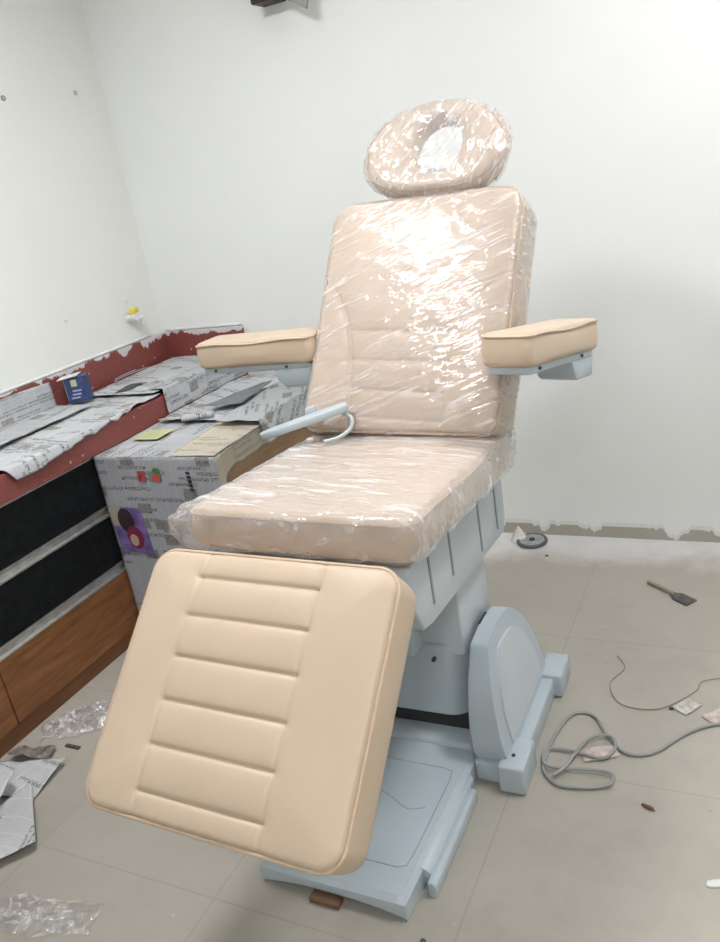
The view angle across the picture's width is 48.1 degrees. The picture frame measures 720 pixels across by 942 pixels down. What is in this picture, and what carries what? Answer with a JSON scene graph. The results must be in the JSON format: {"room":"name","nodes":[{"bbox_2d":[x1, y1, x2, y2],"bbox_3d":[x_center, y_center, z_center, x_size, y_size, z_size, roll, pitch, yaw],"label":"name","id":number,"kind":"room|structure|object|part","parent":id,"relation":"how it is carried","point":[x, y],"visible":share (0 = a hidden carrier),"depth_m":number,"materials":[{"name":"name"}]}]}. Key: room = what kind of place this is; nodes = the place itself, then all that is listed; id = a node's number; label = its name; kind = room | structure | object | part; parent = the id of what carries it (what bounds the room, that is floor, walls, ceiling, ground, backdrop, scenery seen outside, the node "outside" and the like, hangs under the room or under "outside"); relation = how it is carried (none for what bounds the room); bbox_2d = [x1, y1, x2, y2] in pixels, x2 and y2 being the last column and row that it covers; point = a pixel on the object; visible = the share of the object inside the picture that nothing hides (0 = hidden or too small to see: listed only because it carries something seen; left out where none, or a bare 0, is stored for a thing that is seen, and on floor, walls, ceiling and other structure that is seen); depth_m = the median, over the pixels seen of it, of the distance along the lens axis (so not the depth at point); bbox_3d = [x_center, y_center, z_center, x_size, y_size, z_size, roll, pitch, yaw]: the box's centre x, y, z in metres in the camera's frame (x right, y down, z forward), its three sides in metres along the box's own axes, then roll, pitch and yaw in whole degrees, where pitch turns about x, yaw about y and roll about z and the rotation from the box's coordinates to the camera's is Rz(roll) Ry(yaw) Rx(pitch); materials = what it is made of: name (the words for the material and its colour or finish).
{"room":"examination room","nodes":[
{"label":"examination room","id":0,"kind":"room"},
{"bbox_2d":[0,0,162,390],"bbox_3d":[-2.212,-0.027,1.611,0.100,2.850,5.426,1,23,27],"label":"wall","id":1,"kind":"structure","parent":0,"point":[71,247],"depth_m":3.37,"materials":[{"name":"paint"}]},
{"bbox_2d":[0,331,169,405],"bbox_3d":[-1.528,-0.086,2.838,0.021,0.144,2.785,1,23,27],"label":"backsplash","id":2,"kind":"structure","parent":1,"relation":"attached to","point":[102,371],"depth_m":3.63,"materials":[{"name":"red stone"}]},
{"bbox_2d":[0,334,150,394],"bbox_3d":[-1.458,-0.236,2.972,0.015,0.015,2.160,1,23,27],"label":"strip","id":3,"kind":"object","parent":2,"relation":"on","point":[148,335],"visible":1,"depth_m":3.42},
{"bbox_2d":[124,307,145,323],"bbox_3d":[-1.045,-0.714,3.739,0.060,0.082,0.078,1,23,27],"label":"tap","id":4,"kind":"object","parent":1,"relation":"attached to","point":[128,318],"visible":1,"depth_m":3.72,"materials":[{"name":"white plastic"}]},
{"bbox_2d":[0,532,719,941],"bbox_3d":[0.037,1.362,1.113,4.600,0.100,5.626,1,23,27],"label":"floor","id":5,"kind":"structure","parent":0,"point":[551,862],"depth_m":2.10,"materials":[{"name":"tile"}]},
{"bbox_2d":[0,782,34,858],"bbox_3d":[-1.023,1.028,2.263,0.244,0.008,0.361,8,27,40],"label":"sheet","id":6,"kind":"object","parent":5,"relation":"on","point":[17,827],"visible":1,"depth_m":2.31,"materials":[{"name":"white paper"}]},
{"bbox_2d":[0,763,13,796],"bbox_3d":[-1.129,0.971,2.370,0.230,0.025,0.341,-1,22,22],"label":"sheet","id":7,"kind":"object","parent":6,"relation":"on","point":[6,773],"visible":1,"depth_m":2.44,"materials":[{"name":"white paper"}]},
{"bbox_2d":[7,745,55,758],"bbox_3d":[-1.065,0.912,2.628,0.140,0.035,0.060,-6,21,11],"label":"crumpled cloth","id":8,"kind":"object","parent":5,"relation":"on","point":[41,752],"visible":1,"depth_m":2.62,"materials":[{"name":"grey fabric"}]},
{"bbox_2d":[0,757,64,798],"bbox_3d":[-1.077,0.955,2.531,0.261,0.023,0.158,-3,21,17],"label":"sheet","id":9,"kind":"object","parent":5,"relation":"on","point":[38,771],"visible":0.73,"depth_m":2.53,"materials":[{"name":"white paper"}]},
{"bbox_2d":[25,900,96,932],"bbox_3d":[-0.816,1.106,2.018,0.357,0.017,0.119,-3,21,17],"label":"plastic film","id":10,"kind":"object","parent":5,"relation":"on","point":[53,900],"visible":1,"depth_m":2.00,"materials":[{"name":"clear plastic"}]},
{"bbox_2d":[0,437,138,757],"bbox_3d":[-1.253,0.427,2.942,0.429,0.779,2.774,1,23,27],"label":"base cabinet","id":11,"kind":"object","parent":5,"relation":"on","point":[68,608],"visible":0.41,"depth_m":2.84,"materials":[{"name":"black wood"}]},
{"bbox_3d":[-1.394,0.944,2.224,0.020,0.238,1.072,1,23,27],"label":"drawer","id":12,"kind":"part","parent":11,"relation":"part of","materials":[{"name":"orange wood"}]},
{"bbox_3d":[-1.120,0.169,2.752,0.018,0.191,2.762,1,23,27],"label":"drawer","id":13,"kind":"part","parent":11,"relation":"part of","materials":[{"name":"black laminate"}]},
{"bbox_3d":[-1.083,0.384,2.833,0.018,0.188,2.762,1,23,27],"label":"drawer","id":14,"kind":"part","parent":11,"relation":"part of","materials":[{"name":"black laminate"}]},
{"bbox_3d":[-0.815,0.416,3.364,0.020,0.238,1.686,1,23,27],"label":"drawer","id":15,"kind":"part","parent":11,"relation":"part of","materials":[{"name":"orange wood"}]},
{"bbox_2d":[0,372,247,505],"bbox_3d":[-1.319,0.026,2.784,0.445,0.092,2.785,1,23,27],"label":"countertop","id":16,"kind":"structure","parent":11,"relation":"on","point":[141,416],"depth_m":2.97,"materials":[{"name":"red stone"}]},
{"bbox_2d":[0,393,159,479],"bbox_3d":[-1.194,-0.110,2.982,0.429,0.057,1.000,1,23,27],"label":"sheet","id":17,"kind":"object","parent":16,"relation":"on","point":[20,457],"visible":0.84,"depth_m":2.94,"materials":[{"name":"white paper"}]},
{"bbox_2d":[0,382,91,445],"bbox_3d":[-1.337,-0.168,2.955,0.205,0.110,0.780,1,23,27],"label":"sheet","id":18,"kind":"object","parent":17,"relation":"on","point":[22,413],"visible":1,"depth_m":3.17,"materials":[{"name":"white paper"}]},
{"bbox_2d":[57,371,93,402],"bbox_3d":[-1.176,-0.344,3.337,0.111,0.113,0.072,-10,20,-1],"label":"carton","id":19,"kind":"object","parent":17,"relation":"on","point":[78,388],"visible":1,"depth_m":3.32,"materials":[{"name":"blue cardboard"}]},
{"bbox_2d":[93,355,199,395],"bbox_3d":[-0.875,-0.437,3.609,0.379,0.008,0.630,1,23,27],"label":"sheet","id":20,"kind":"object","parent":16,"relation":"on","point":[174,366],"visible":0.67,"depth_m":3.58,"materials":[{"name":"white paper"}]},
{"bbox_2d":[115,382,144,392],"bbox_3d":[-0.971,-0.360,3.420,0.051,0.015,0.160,1,23,27],"label":"paper scrap","id":21,"kind":"object","parent":20,"relation":"on","point":[130,386],"visible":1,"depth_m":3.40,"materials":[{"name":"grey paper"}]},
{"bbox_2d":[114,366,157,383],"bbox_3d":[-0.994,-0.426,3.586,0.168,0.024,0.204,11,29,44],"label":"ring","id":22,"kind":"object","parent":20,"relation":"on","point":[116,381],"visible":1,"depth_m":3.56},
{"bbox_2d":[159,374,280,420],"bbox_3d":[-0.509,-0.322,3.427,0.390,0.010,0.630,1,23,27],"label":"sheet","id":23,"kind":"object","parent":16,"relation":"on","point":[244,382],"visible":0.54,"depth_m":3.46,"materials":[{"name":"white paper"}]},
{"bbox_2d":[202,380,271,406],"bbox_3d":[-0.484,-0.323,3.342,0.170,0.008,0.350,1,23,27],"label":"sheet","id":24,"kind":"object","parent":23,"relation":"on","point":[238,397],"visible":1,"depth_m":3.29,"materials":[{"name":"paper"}]},
{"bbox_2d":[65,743,80,749],"bbox_3d":[-0.940,0.902,2.643,0.060,0.005,0.012,1,23,27],"label":"strip","id":25,"kind":"object","parent":5,"relation":"on","point":[72,746],"visible":1,"depth_m":2.64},
{"bbox_2d":[50,708,106,732],"bbox_3d":[-0.925,0.835,2.773,0.344,0.036,0.169,-15,21,-13],"label":"plastic film","id":26,"kind":"object","parent":5,"relation":"on","point":[74,708],"visible":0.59,"depth_m":2.75,"materials":[{"name":"clear plastic"}]},
{"bbox_2d":[93,365,314,612],"bbox_3d":[-0.497,0.053,3.403,0.610,0.903,1.048,1,23,27],"label":"cardboard box","id":27,"kind":"object","parent":5,"relation":"on","point":[143,483],"depth_m":2.97,"materials":[{"name":"grey cardboard"}]},
{"bbox_2d":[108,506,120,525],"bbox_3d":[-0.915,0.170,3.036,0.055,0.080,0.001,1,23,27],"label":"photo","id":28,"kind":"object","parent":27,"relation":"attached to","point":[114,511],"depth_m":3.04},
{"bbox_2d":[118,508,134,531],"bbox_3d":[-0.875,0.185,3.022,0.076,0.098,0.001,1,23,27],"label":"photo","id":29,"kind":"object","parent":27,"relation":"attached to","point":[126,516],"depth_m":3.02},
{"bbox_2d":[110,506,154,554],"bbox_3d":[-0.857,0.224,3.032,0.165,0.195,0.001,1,23,27],"label":"photo","id":30,"kind":"object","parent":27,"relation":"attached to","point":[132,525],"depth_m":3.03},
{"bbox_2d":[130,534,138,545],"bbox_3d":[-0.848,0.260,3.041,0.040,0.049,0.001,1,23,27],"label":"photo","id":31,"kind":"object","parent":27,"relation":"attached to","point":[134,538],"depth_m":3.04},
{"bbox_2d":[127,526,143,548],"bbox_3d":[-0.842,0.250,3.034,0.076,0.094,0.001,1,23,27],"label":"photo","id":32,"kind":"object","parent":27,"relation":"attached to","point":[135,534],"depth_m":3.03},
{"bbox_2d":[136,471,146,481],"bbox_3d":[-0.785,0.019,2.901,0.035,0.040,0.001,1,23,27],"label":"photo","id":33,"kind":"object","parent":27,"relation":"attached to","point":[141,476],"depth_m":2.90},
{"bbox_2d":[132,429,173,439],"bbox_3d":[-0.794,-0.140,3.098,0.120,0.002,0.110,1,23,27],"label":"note","id":34,"kind":"object","parent":27,"relation":"on","point":[155,434],"visible":1,"depth_m":3.09,"materials":[{"name":"paper"}]},
{"bbox_2d":[152,468,159,473],"bbox_3d":[-0.724,0.000,2.861,0.036,0.022,0.001,1,23,27],"label":"photo","id":35,"kind":"object","parent":27,"relation":"on","point":[154,470],"depth_m":2.86},
{"bbox_2d":[152,474,160,481],"bbox_3d":[-0.724,0.025,2.873,0.036,0.032,0.001,1,23,27],"label":"photo","id":36,"kind":"object","parent":27,"relation":"attached to","point":[155,477],"depth_m":2.87},
{"bbox_2d":[181,410,213,421],"bbox_3d":[-0.637,-0.216,3.162,0.130,0.030,0.026,-7,20,8],"label":"paper roll","id":37,"kind":"object","parent":27,"relation":"on","point":[205,414],"visible":1,"depth_m":3.15,"materials":[{"name":"white paper"}]},
{"bbox_3d":[-0.704,-0.400,3.569,0.081,0.113,0.600,1,23,27],"label":"newspaper strip","id":38,"kind":"part","parent":27,"relation":"part of","materials":[{"name":"white paper"}]},
{"bbox_2d":[216,382,308,442],"bbox_3d":[-0.346,-0.244,3.230,0.259,0.094,0.500,1,23,27],"label":"sheet","id":39,"kind":"object","parent":27,"relation":"on","point":[278,404],"visible":0.82,"depth_m":3.16,"materials":[{"name":"white paper"}]},
{"bbox_2d":[309,889,343,909],"bbox_3d":[-0.080,1.017,1.919,0.080,0.015,0.030,1,23,27],"label":"wood offcut","id":40,"kind":"object","parent":5,"relation":"on","point":[318,897],"visible":1,"depth_m":1.91,"materials":[{"name":"brown wood"}]},
{"bbox_2d":[86,99,597,920],"bbox_3d":[-0.103,0.018,2.099,1.227,1.746,1.660,2,23,28],"label":"chair","id":41,"kind":"object","parent":5,"relation":"on","point":[323,698],"visible":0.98,"depth_m":1.93,"materials":[{"name":"beige leather"}]},
{"bbox_2d":[87,551,415,874],"bbox_3d":[-0.225,0.448,1.627,0.614,0.121,0.552,2,66,28],"label":"cushion","id":42,"kind":"object","parent":41,"relation":"on","point":[253,706],"depth_m":1.55,"materials":[{"name":"beige leather"}]},
{"bbox_3d":[-0.302,-0.340,2.551,0.398,0.024,0.110,1,23,29],"label":"support plate","id":43,"kind":"part","parent":41,"relation":"part of","materials":[{"name":"blue plastic"}]},
{"bbox_2d":[260,401,353,443],"bbox_3d":[-0.146,-0.132,2.272,0.272,0.093,0.095,-4,21,15],"label":"remote control","id":44,"kind":"object","parent":41,"relation":"on","point":[312,416],"visible":1,"depth_m":2.24,"materials":[{"name":"grey plastic"}]},
{"bbox_2d":[192,435,511,562],"bbox_3d":[0.003,0.032,2.039,0.599,0.103,0.687,2,19,28],"label":"seat cushion","id":45,"kind":"object","parent":41,"relation":"on","point":[382,498],"depth_m":1.84,"materials":[{"name":"beige leather"}]},
{"bbox_3d":[0.047,0.186,2.138,0.506,0.239,0.713,2,23,28],"label":"seat frame","id":46,"kind":"part","parent":41,"relation":"part of","materials":[{"name":"grey paint"}]},
{"bbox_3d":[0.048,0.879,2.143,0.412,0.068,0.580,2,23,28],"label":"plate","id":47,"kind":"part","parent":41,"relation":"part of","materials":[{"name":"blue plastic"}]},
{"bbox_2d":[308,188,535,440],"bbox_3d":[0.168,-0.437,2.324,0.607,0.718,0.160,3,-10,29],"label":"backrest cushion","id":48,"kind":"object","parent":41,"relation":"on","point":[414,279],"depth_m":2.23,"materials":[{"name":"beige leather"}]},
{"bbox_3d":[0.145,0.525,2.373,0.432,0.250,0.240,2,23,28],"label":"motor","id":49,"kind":"part","parent":41,"relation":"part of","materials":[{"name":"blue plastic"}]},
{"bbox_2d":[368,101,510,198],"bbox_3d":[0.224,-0.931,2.357,0.442,0.284,0.084,7,-8,29],"label":"cushion","id":50,"kind":"object","parent":41,"relation":"on","point":[395,171],"depth_m":2.31,"materials":[{"name":"beige leather"}]},
{"bbox_3d":[0.226,0.894,2.040,0.028,0.051,0.330,1,23,27],"label":"rail mount","id":51,"kind":"part","parent":41,"relation":"part of","materials":[{"name":"blue plastic"}]},
{"bbox_3d":[0.235,0.916,2.007,0.022,0.042,0.315,1,23,27],"label":"rail","id":52,"kind":"part","parent":41,"relation":"part of","materials":[{"name":"blue plastic"}]},
{"bbox_3d":[0.435,0.555,2.287,0.060,0.250,0.330,1,23,27],"label":"housing panel","id":53,"kind":"part","parent":41,"relation":"part of","materials":[{"name":"grey paint"}]},
{"bbox_3d":[0.468,-0.282,2.065,0.114,0.024,0.376,7,17,37],"label":"support plate","id":54,"kind":"part","parent":41,"relation":"part of","materials":[{"name":"blue plastic"}]},
{"bbox_2d":[511,526,525,542],"bbox_3d":[0.687,0.268,3.495,0.076,0.062,0.076,1,23,27],"label":"paper cone","id":55,"kind":"object","parent":5,"relation":"on","point":[519,534],"visible":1,"depth_m":3.48,"materials":[{"name":"white paper"}]},
{"bbox_2d":[517,533,547,548],"bbox_3d":[0.737,0.296,3.458,0.132,0.019,0.132,1,23,27],"label":"round disc","id":56,"kind":"object","parent":5,"relation":"on","point":[532,540],"visible":1,"depth_m":3.44,"materials":[{"name":"grey metal"}]},
{"bbox_2d":[580,744,619,761],"bbox_3d":[0.659,0.776,2.227,0.100,0.004,0.050,-10,20,0],"label":"plastic wrapper","id":57,"kind":"object","parent":5,"relation":"on","point":[604,750],"visible":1,"depth_m":2.23,"materials":[{"name":"white plastic"}]},
{"bbox_2d":[541,711,719,789],"bbox_3d":[0.925,0.758,2.132,0.866,0.022,0.319,-2,22,21],"label":"power cable","id":58,"kind":"object","parent":5,"relation":"on","point":[610,737],"visible":1,"depth_m":2.21,"materials":[{"name":"grey rubber"}]},
{"bbox_2d":[641,803,654,810],"bbox_3d":[0.723,0.843,2.025,0.038,0.008,0.011,9,27,41],"label":"chip","id":59,"kind":"object","parent":5,"relation":"on","point":[646,806],"visible":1,"depth_m":2.02,"materials":[{"name":"brown wood"}]},
{"bbox_2d":[610,656,719,709],"bbox_3d":[0.993,0.651,2.410,0.472,0.003,0.254,1,23,27],"label":"wire","id":60,"kind":"object","parent":5,"relation":"on","point":[618,656],"visible":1,"depth_m":2.40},
{"bbox_2d":[647,580,696,605],"bbox_3d":[1.116,0.435,2.917,0.052,0.012,0.200,-19,22,-23],"label":"scraper","id":61,"kind":"object","parent":5,"relation":"on","point":[686,600],"visible":1,"depth_m":2.88,"materials":[{"name":"metal"}]},
{"bbox_3d":[1.099,0.425,2.949,0.014,0.010,0.124,-19,22,-23],"label":"handle","id":62,"kind":"part","parent":61,"relation":"part of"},
{"bbox_3d":[1.143,0.452,2.871,0.052,0.004,0.090,-19,22,-23],"label":"blade","id":63,"kind":"part","parent":61,"relation":"part of","materials":[{"name":"metal"}]},
{"bbox_2d":[673,697,701,715],"bbox_3d":[0.949,0.682,2.345,0.070,0.005,0.050,-21,23,-27],"label":"plastic wrapper","id":64,"kind":"object","parent":5,"relation":"on","point":[687,705],"visible":1,"depth_m":2.35,"materials":[{"name":"white plastic"}]},
{"bbox_2d":[702,708,719,722],"bbox_3d":[1.021,0.690,2.288,0.090,0.006,0.050,-16,21,-16],"label":"plastic wrapper","id":65,"kind":"object","parent":5,"relation":"on","point":[713,716],"visible":1,"depth_m":2.29,"materials":[{"name":"beige plastic"}]},
{"bbox_2d":[706,879,719,887],"bbox_3d":[0.794,0.917,1.796,0.049,0.006,0.021,-7,20,7],"label":"chip","id":66,"kind":"object","parent":5,"relation":"on","point":[714,883],"visible":1,"depth_m":1.79,"materials":[{"name":"white"}]},
{"bbox_2d":[81,0,719,542],"bbox_3d":[0.955,-1.056,2.880,4.600,2.850,0.100,1,23,27],"label":"wall","id":67,"kind":"structure","parent":0,"point":[243,131],"depth_m":3.13,"materials":[{"name":"paint"}]},
{"bbox_2d":[164,325,243,357],"bbox_3d":[-0.738,-0.611,3.870,0.452,0.144,0.022,1,23,27],"label":"backsplash","id":68,"kind":"structure","parent":67,"relation":"attached to","point":[179,342],"depth_m":3.89,"materials":[{"name":"red stone"}]},
{"bbox_2d":[165,322,240,330],"bbox_3d":[-0.749,-0.685,3.841,0.440,0.015,0.015,1,23,27],"label":"strip","id":69,"kind":"object","parent":68,"relation":"on","point":[237,323],"visible":1,"depth_m":3.83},
{"bbox_2d":[250,0,308,8],"bbox_3d":[-0.293,-1.810,3.039,0.240,0.182,0.104,1,23,27],"label":"wall bracket","id":70,"kind":"object","parent":67,"relation":"attached to","point":[262,3],"visible":1,"depth_m":3.05,"materials":[{"name":"grey metal"}]}
]}

